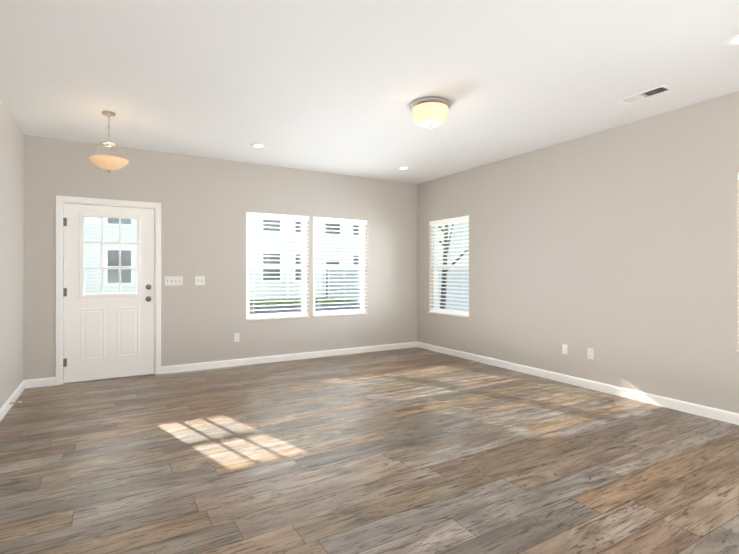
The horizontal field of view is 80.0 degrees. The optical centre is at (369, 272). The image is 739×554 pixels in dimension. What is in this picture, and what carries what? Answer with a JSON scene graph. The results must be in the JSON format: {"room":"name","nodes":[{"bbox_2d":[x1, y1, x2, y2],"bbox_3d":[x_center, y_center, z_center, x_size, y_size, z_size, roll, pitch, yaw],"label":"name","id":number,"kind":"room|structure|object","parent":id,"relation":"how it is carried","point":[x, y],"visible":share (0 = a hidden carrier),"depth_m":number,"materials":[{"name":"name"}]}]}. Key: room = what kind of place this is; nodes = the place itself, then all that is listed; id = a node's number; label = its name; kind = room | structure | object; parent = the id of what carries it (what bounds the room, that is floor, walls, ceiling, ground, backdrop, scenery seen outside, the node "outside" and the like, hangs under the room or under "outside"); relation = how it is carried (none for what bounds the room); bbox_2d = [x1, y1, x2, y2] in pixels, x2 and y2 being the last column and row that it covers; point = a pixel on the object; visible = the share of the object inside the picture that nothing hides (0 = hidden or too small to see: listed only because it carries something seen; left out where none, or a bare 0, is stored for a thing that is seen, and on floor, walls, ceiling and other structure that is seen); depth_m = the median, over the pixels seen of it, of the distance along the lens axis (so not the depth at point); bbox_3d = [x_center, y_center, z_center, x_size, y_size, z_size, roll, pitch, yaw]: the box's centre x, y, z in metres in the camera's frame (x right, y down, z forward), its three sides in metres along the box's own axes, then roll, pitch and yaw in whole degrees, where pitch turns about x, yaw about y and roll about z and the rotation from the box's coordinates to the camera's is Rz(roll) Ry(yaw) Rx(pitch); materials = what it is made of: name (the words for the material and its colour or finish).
{"room":"empty living room","nodes":[
{"label":"empty living room","id":0,"kind":"room"},
{"bbox_2d":[0,98,23,407],"bbox_3d":[-1.354,-0.121,0.539,0.160,2.740,9.990,0,0,-30],"label":"wall","id":1,"kind":"structure","parent":0,"point":[11,256],"depth_m":4.17,"materials":[{"name":"beige paint"}]},
{"bbox_2d":[0,380,24,421],"bbox_3d":[-1.279,1.203,0.583,0.014,0.092,9.670,0,0,-30],"label":"baseboard","id":2,"kind":"structure","parent":1,"relation":"attached to","point":[13,397],"depth_m":4.12,"materials":[{"name":"white wood"}]},
{"bbox_2d":[24,135,416,379],"bbox_3d":[-1.504,-0.120,6.150,5.580,2.740,0.160,0,0,-30],"label":"wall","id":3,"kind":"structure","parent":0,"point":[207,204],"depth_m":5.77,"materials":[{"name":"beige paint"}]},
{"bbox_2d":[63,203,153,382],"bbox_3d":[-3.032,0.228,5.159,0.919,2.016,0.127,0,0,-30],"label":"entry door","id":4,"kind":"structure","parent":3,"relation":"in","point":[108,335],"depth_m":5.14,"materials":[{"name":"white paint"}]},
{"bbox_2d":[56,195,160,384],"bbox_3d":[-3.075,0.196,5.235,1.061,2.108,0.208,0,0,-30],"label":"door frame","id":5,"kind":"structure","parent":3,"relation":"attached to","point":[59,199],"depth_m":5.05,"materials":[{"name":"white wood"}]},
{"bbox_2d":[165,276,182,285],"bbox_3d":[-2.442,0.105,5.496,0.195,0.114,0.019,0,0,-30],"label":"switch plate","id":6,"kind":"object","parent":3,"relation":"attached to","point":[173,280],"visible":1,"depth_m":5.49,"materials":[{"name":"white plastic"}]},
{"bbox_2d":[195,276,204,284],"bbox_3d":[-2.176,0.105,5.652,0.116,0.114,0.019,0,0,-30],"label":"switch plate","id":7,"kind":"object","parent":3,"relation":"attached to","point":[199,280],"visible":1,"depth_m":5.66,"materials":[{"name":"white plastic"}]},
{"bbox_2d":[25,341,416,388],"bbox_3d":[-1.460,1.204,6.075,5.260,0.092,0.014,0,0,-30],"label":"baseboard","id":8,"kind":"structure","parent":3,"relation":"attached to","point":[40,382],"depth_m":6.04,"materials":[{"name":"white wood"}]},
{"bbox_2d":[234,333,238,341],"bbox_3d":[-1.776,0.870,5.892,0.070,0.114,0.009,0,0,-30],"label":"electrical outlet","id":9,"kind":"object","parent":3,"relation":"attached to","point":[236,337],"visible":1,"depth_m":5.89,"materials":[{"name":"white plastic"}]},
{"bbox_2d":[246,216,309,320],"bbox_3d":[-1.308,-0.090,6.251,0.916,1.476,0.173,0,0,-30],"label":"window","id":10,"kind":"structure","parent":3,"relation":"in","point":[277,266],"depth_m":6.29,"materials":[{"name":"white plastic"}]},
{"bbox_2d":[246,212,308,317],"bbox_3d":[-1.291,-0.101,6.222,0.914,1.449,0.077,0,0,-30],"label":"window blind","id":11,"kind":"object","parent":10,"relation":"attached to","point":[268,216],"visible":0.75,"depth_m":6.20,"materials":[{"name":"white plastic"}]},
{"bbox_2d":[313,221,367,316],"bbox_3d":[-0.463,-0.090,6.747,0.916,1.476,0.173,0,0,-30],"label":"window","id":12,"kind":"structure","parent":3,"relation":"in","point":[362,274],"depth_m":6.82,"materials":[{"name":"white plastic"}]},
{"bbox_2d":[313,216,366,314],"bbox_3d":[-0.446,-0.101,6.718,0.914,1.449,0.077,0,0,-30],"label":"window blind","id":13,"kind":"object","parent":12,"relation":"attached to","point":[342,220],"visible":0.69,"depth_m":6.70,"materials":[{"name":"white plastic"}]},
{"bbox_2d":[0,347,738,553],"bbox_3d":[0.984,1.309,1.911,5.580,0.120,9.990,0,0,-30],"label":"floor","id":14,"kind":"structure","parent":0,"point":[415,450],"depth_m":2.85,"materials":[{"name":"brown wood"}]},
{"bbox_2d":[0,0,738,183],"bbox_3d":[0.984,-1.551,1.911,5.580,0.120,9.990,0,0,-30],"label":"ceiling","id":15,"kind":"structure","parent":0,"point":[333,86],"depth_m":3.29,"materials":[{"name":"white paint"}]},
{"bbox_2d":[88,111,128,172],"bbox_3d":[-2.432,-1.210,4.107,0.324,0.561,0.327,0,0,-30],"label":"pendant light","id":16,"kind":"object","parent":15,"relation":"hanging from","point":[108,163],"visible":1,"depth_m":4.05,"materials":[{"name":"beige glass"}]},
{"bbox_2d":[251,144,266,147],"bbox_3d":[-1.304,-1.487,5.178,0.184,0.006,0.184,0,0,-30],"label":"recessed light","id":17,"kind":"object","parent":15,"relation":"in","point":[258,146],"visible":1,"depth_m":5.18,"materials":[{"name":"white plastic"}]},
{"bbox_2d":[397,167,409,169],"bbox_3d":[0.487,-1.487,6.275,0.184,0.006,0.184,0,0,-30],"label":"recessed light","id":18,"kind":"object","parent":15,"relation":"in","point":[403,168],"visible":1,"depth_m":6.28,"materials":[{"name":"white"}]},
{"bbox_2d":[410,96,450,128],"bbox_3d":[0.538,-1.379,3.901,0.360,0.222,0.360,0,0,-30],"label":"flush ceiling light","id":19,"kind":"object","parent":15,"relation":"attached to","point":[430,112],"visible":1,"depth_m":3.79,"materials":[{"name":"white glass"}]},
{"bbox_2d":[617,85,673,103],"bbox_3d":[2.303,-1.485,3.683,0.160,0.014,0.370,0,0,-30],"label":"ceiling vent","id":20,"kind":"object","parent":15,"relation":"in","point":[661,89],"visible":1,"depth_m":3.67,"materials":[{"name":"white metal"}]},
{"bbox_2d":[724,34,738,45],"bbox_3d":[2.374,-1.487,2.802,0.184,0.006,0.184,0,0,-30],"label":"recessed light","id":21,"kind":"object","parent":15,"relation":"in","point":[733,40],"visible":1,"depth_m":2.83,"materials":[{"name":"white plastic"}]},
{"bbox_2d":[417,91,738,413],"bbox_3d":[3.321,-0.120,3.283,0.160,2.740,9.990,0,0,-30],"label":"wall","id":22,"kind":"structure","parent":0,"point":[616,249],"depth_m":4.53,"materials":[{"name":"beige paint"}]},
{"bbox_2d":[428,220,468,317],"bbox_3d":[1.259,-0.090,6.774,0.173,1.476,0.916,0,0,-30],"label":"window","id":23,"kind":"structure","parent":22,"relation":"in","point":[436,278],"depth_m":7.01,"materials":[{"name":"white plastic"}]},
{"bbox_2d":[429,215,468,315],"bbox_3d":[1.229,-0.101,6.757,0.077,1.449,0.914,0,0,-30],"label":"window blind","id":24,"kind":"object","parent":23,"relation":"attached to","point":[448,221],"visible":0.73,"depth_m":6.72,"materials":[{"name":"white plastic"}]},
{"bbox_2d":[562,344,567,354],"bbox_3d":[2.218,0.870,4.995,0.009,0.114,0.070,0,0,-30],"label":"electrical outlet","id":25,"kind":"object","parent":22,"relation":"attached to","point":[564,348],"visible":1,"depth_m":4.99,"materials":[{"name":"white plastic"}]},
{"bbox_2d":[417,341,738,424],"bbox_3d":[3.246,1.204,3.238,0.014,0.092,9.670,0,0,-30],"label":"baseboard","id":26,"kind":"structure","parent":22,"relation":"attached to","point":[705,411],"depth_m":4.58,"materials":[{"name":"white wood"}]},
{"bbox_2d":[588,348,593,358],"bbox_3d":[2.375,0.870,4.727,0.009,0.114,0.070,0,0,-30],"label":"electrical outlet","id":27,"kind":"object","parent":22,"relation":"attached to","point":[590,353],"visible":1,"depth_m":4.72,"materials":[{"name":"white plastic"}]},
{"label":"outside","id":28,"kind":"structure","parent":0,"visible":0},
{"bbox_2d":[250,298,359,313],"bbox_3d":[-4.222,1.629,26.410,140.000,0.150,130.000,0,0,-30],"label":"ground","id":29,"kind":"structure","parent":28,"point":[336,306],"depth_m":20.80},
{"bbox_2d":[84,217,136,293],"bbox_3d":[-21.334,-4.197,21.588,18.200,11.500,9.800,0,0,-30],"label":"townhouse","id":30,"kind":"structure","parent":29,"relation":"on","point":[110,247],"depth_m":21.43,"materials":[{"name":"white"}]},
{"bbox_2d":[249,218,441,299],"bbox_3d":[-4.602,-4.195,31.406,18.200,11.500,9.800,0,0,-30],"label":"townhouse","id":31,"kind":"structure","parent":29,"relation":"on","point":[278,289],"depth_m":26.14,"materials":[{"name":"white"}]},
{"bbox_2d":[328,263,468,311],"bbox_3d":[6.688,0.551,10.783,0.150,2.000,36.150,0,0,-30],"label":"vinyl fence","id":32,"kind":"object","parent":29,"relation":"on","point":[352,294],"depth_m":23.03,"materials":[{"name":"white plastic"}]},
{"bbox_2d":[439,224,467,308],"bbox_3d":[2.081,-1.868,12.601,5.498,6.846,4.755,0,0,-30],"label":"tree","id":33,"kind":"object","parent":29,"relation":"on","point":[445,263],"depth_m":12.80,"materials":[{"name":"brown plant"}]}
]}

